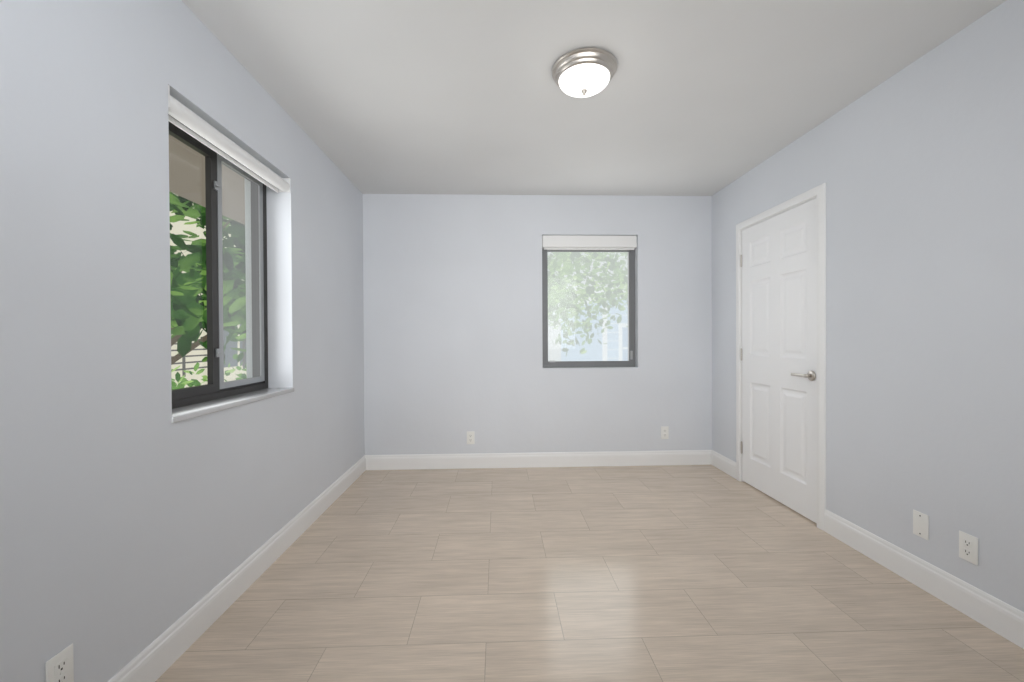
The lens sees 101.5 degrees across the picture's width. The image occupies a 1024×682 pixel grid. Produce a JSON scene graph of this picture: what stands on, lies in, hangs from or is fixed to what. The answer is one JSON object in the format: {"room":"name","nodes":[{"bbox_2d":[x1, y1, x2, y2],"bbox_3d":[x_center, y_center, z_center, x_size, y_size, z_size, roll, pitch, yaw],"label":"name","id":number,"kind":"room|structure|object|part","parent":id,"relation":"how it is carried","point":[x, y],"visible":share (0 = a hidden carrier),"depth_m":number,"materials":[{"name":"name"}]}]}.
{"room":"empty bedroom","nodes":[
{"label":"empty bedroom","id":0,"kind":"room"},
{"bbox_2d":[0,0,364,681],"bbox_3d":[-1.372,-0.064,1.690,0.260,2.440,4.414,0,0,-2],"label":"wall","id":1,"kind":"structure","parent":0,"point":[134,521],"depth_m":1.34,"materials":[{"name":"paint"}]},
{"bbox_2d":[45,643,73,681],"bbox_3d":[-1.213,0.893,1.124,0.007,0.114,0.070,0,0,-2],"label":"electrical outlet","id":2,"kind":"object","parent":1,"relation":"attached to","point":[59,666],"visible":1,"depth_m":1.12,"materials":[{"name":"white plastic"}]},
{"bbox_2d":[168,114,267,408],"bbox_3d":[-1.426,-0.327,1.956,0.070,1.205,0.895,0,0,-2],"label":"window","id":3,"kind":"structure","parent":1,"relation":"in","point":[209,391],"depth_m":1.96,"materials":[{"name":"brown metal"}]},
{"bbox_2d":[214,181,219,190],"bbox_3d":[-1.388,-0.731,1.964,0.020,0.040,0.028,0,0,-2],"label":"window left latch","id":4,"kind":"object","parent":3,"relation":"attached to","point":[216,185],"visible":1,"depth_m":1.96,"materials":[{"name":"grey metal"}]},
{"bbox_2d":[215,349,221,356],"bbox_3d":[-1.383,0.056,1.970,0.020,0.040,0.028,0,0,-2],"label":"window left latch","id":5,"kind":"object","parent":3,"relation":"attached to","point":[217,352],"visible":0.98,"depth_m":1.97,"materials":[{"name":"grey metal"}]},
{"bbox_2d":[168,85,289,192],"bbox_3d":[-1.290,-0.886,1.957,0.065,0.089,0.893,0,0,-2],"label":"window blind","id":6,"kind":"object","parent":3,"relation":"attached to","point":[186,116],"visible":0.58,"depth_m":1.83,"materials":[{"name":"white fabric"}]},
{"bbox_2d":[217,153,264,388],"bbox_3d":[-1.405,-0.335,2.180,0.008,1.128,0.384,0,0,-2],"label":"window frame","id":7,"kind":"object","parent":3,"relation":"attached to","point":[234,383],"visible":0.84,"depth_m":2.08,"materials":[{"name":"silver metal"}]},
{"bbox_2d":[222,164,260,381],"bbox_3d":[-1.406,-0.334,2.179,0.001,1.097,0.354,0,0,-2],"label":"screen","id":8,"kind":"object","parent":7,"relation":"attached to","point":[241,275],"visible":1,"depth_m":2.17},
{"bbox_2d":[171,388,293,422],"bbox_3d":[-1.315,0.284,1.964,0.146,0.023,0.905,0,0,-2],"label":"sill","id":9,"kind":"structure","parent":1,"relation":"attached to","point":[183,413],"depth_m":1.86,"materials":[{"name":"grey stone"}]},
{"bbox_2d":[108,455,367,681],"bbox_3d":[-1.228,1.090,1.678,0.014,0.130,4.064,0,0,-2],"label":"baseboard","id":10,"kind":"structure","parent":1,"relation":"attached to","point":[158,657],"depth_m":1.78,"materials":[{"name":"white wood"}]},
{"bbox_2d":[363,194,711,454],"bbox_3d":[0.250,-0.088,3.854,3.134,2.440,0.200,0,0,-2],"label":"wall","id":11,"kind":"structure","parent":0,"point":[452,312],"depth_m":3.75,"materials":[{"name":"paint"}]},
{"bbox_2d":[467,431,474,443],"bbox_3d":[-0.369,0.865,3.735,0.070,0.114,0.007,0,0,-2],"label":"electrical outlet","id":12,"kind":"object","parent":11,"relation":"attached to","point":[470,437],"visible":1,"depth_m":3.73,"materials":[{"name":"white plastic"}]},
{"bbox_2d":[368,450,711,469],"bbox_3d":[0.275,1.067,3.756,3.104,0.130,0.014,0,0,-2],"label":"baseboard","id":13,"kind":"structure","parent":11,"relation":"attached to","point":[672,457],"depth_m":3.75,"materials":[{"name":"white wood"}]},
{"bbox_2d":[542,248,634,367],"bbox_3d":[0.702,-0.357,3.865,0.865,1.197,0.066,0,0,-2],"label":"window","id":14,"kind":"structure","parent":11,"relation":"in","point":[631,310],"depth_m":3.86,"materials":[{"name":"grey"}]},
{"bbox_2d":[548,252,628,360],"bbox_3d":[0.702,-0.357,3.851,0.761,1.093,0.001,0,0,-2],"label":"screen","id":15,"kind":"object","parent":14,"relation":"attached to","point":[588,306],"visible":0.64,"depth_m":3.85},
{"bbox_2d":[549,351,632,361],"bbox_3d":[0.726,0.142,3.836,0.767,0.100,0.012,0,0,-2],"label":"window back latch","id":16,"kind":"object","parent":14,"relation":"attached to","point":[631,355],"visible":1,"depth_m":3.84,"materials":[{"name":"grey"}]},
{"bbox_2d":[542,235,636,249],"bbox_3d":[0.701,-0.892,3.797,0.861,0.124,0.058,0,0,-2],"label":"window blind","id":17,"kind":"object","parent":11,"relation":"attached to","point":[589,242],"visible":0.92,"depth_m":3.77,"materials":[{"name":"white fabric"}]},
{"bbox_2d":[661,426,668,438],"bbox_3d":[1.387,0.833,3.796,0.070,0.114,0.007,0,0,-2],"label":"electrical outlet","id":18,"kind":"object","parent":11,"relation":"attached to","point":[664,432],"visible":1,"depth_m":3.79,"materials":[{"name":"white plastic"}]},
{"bbox_2d":[155,465,1023,681],"bbox_3d":[0.265,1.196,1.756,3.524,0.100,4.414,0,0,-2],"label":"floor","id":19,"kind":"structure","parent":0,"point":[683,573],"depth_m":1.87,"materials":[{"name":"tile"}]},
{"bbox_2d":[182,0,1005,195],"bbox_3d":[0.252,-1.343,1.737,3.524,0.100,4.414,0,0,-2],"label":"ceiling","id":20,"kind":"structure","parent":0,"point":[691,98],"depth_m":2.07,"materials":[{"name":"paint"}]},
{"bbox_2d":[552,47,616,97],"bbox_3d":[0.344,-1.233,1.995,0.307,0.125,0.307,0,0,-2],"label":"ceiling lamp","id":21,"kind":"object","parent":20,"relation":"attached to","point":[584,72],"visible":1,"depth_m":1.92,"materials":[{"name":"white glass"}]},
{"bbox_3d":[0.344,-1.221,1.995,0.241,0.052,0.241,0,0,-2],"label":"lamp shade","id":22,"kind":"part","parent":21,"relation":"part of","materials":[{"name":"white glass"}]},
{"bbox_2d":[712,0,1023,611],"bbox_3d":[1.954,-0.083,1.805,0.130,2.440,4.414,0,0,-2],"label":"wall","id":23,"kind":"structure","parent":0,"point":[917,166],"depth_m":1.91,"materials":[{"name":"paint"}]},
{"bbox_2d":[712,450,735,478],"bbox_3d":[1.827,1.060,3.593,0.014,0.130,0.360,0,0,-2],"label":"baseboard","id":24,"kind":"structure","parent":23,"relation":"attached to","point":[721,462],"depth_m":3.58,"materials":[{"name":"white wood"}]},
{"bbox_2d":[742,198,816,522],"bbox_3d":[1.871,0.121,2.946,0.035,1.996,0.795,0,0,-2],"label":"door","id":25,"kind":"structure","parent":23,"relation":"in","point":[779,347],"depth_m":2.88,"materials":[{"name":"white wood"}]},
{"bbox_2d":[806,371,815,380],"bbox_3d":[1.841,0.216,2.600,0.050,0.064,0.064,0,0,-2],"label":"rose","id":26,"kind":"object","parent":25,"relation":"attached to","point":[811,375],"visible":0.98,"depth_m":2.59,"materials":[{"name":"silver metal"}]},
{"bbox_2d":[791,373,805,376],"bbox_3d":[1.814,0.216,2.649,0.014,0.019,0.125,0,0,-2],"label":"lever","id":27,"kind":"object","parent":26,"relation":"attached to","point":[798,375],"visible":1,"depth_m":2.64,"materials":[{"name":"silver metal"}]},
{"bbox_2d":[736,183,825,530],"bbox_3d":[1.906,0.094,2.947,0.148,2.070,0.923,0,0,-2],"label":"door frame","id":28,"kind":"structure","parent":23,"relation":"attached to","point":[819,191],"depth_m":2.52,"materials":[{"name":"white wood"}]},
{"bbox_2d":[913,509,928,539],"bbox_3d":[1.887,0.848,1.932,0.006,0.114,0.070,0,0,-2],"label":"outlet","id":29,"kind":"object","parent":23,"relation":"attached to","point":[920,524],"visible":1,"depth_m":1.93,"materials":[{"name":"white plastic"}]},
{"bbox_2d":[824,509,1023,648],"bbox_3d":[1.912,1.077,1.138,0.014,0.130,2.707,0,0,-2],"label":"baseboard","id":30,"kind":"structure","parent":23,"relation":"attached to","point":[997,616],"depth_m":1.84,"materials":[{"name":"white wood"}]},
{"bbox_2d":[959,530,977,565],"bbox_3d":[1.893,0.858,1.736,0.007,0.114,0.070,0,0,-2],"label":"electrical outlet","id":31,"kind":"object","parent":23,"relation":"attached to","point":[968,547],"visible":1,"depth_m":1.73,"materials":[{"name":"white plastic"}]},
{"label":"outside","id":32,"kind":"structure","parent":0,"visible":0},
{"bbox_2d":[169,135,627,389],"bbox_3d":[-5.434,-0.597,12.315,70.000,9.600,65.000,0,0,-2],"label":"view","id":33,"kind":"structure","parent":32,"point":[179,190],"depth_m":5.75,"materials":[{"name":"green plant"}]}
]}

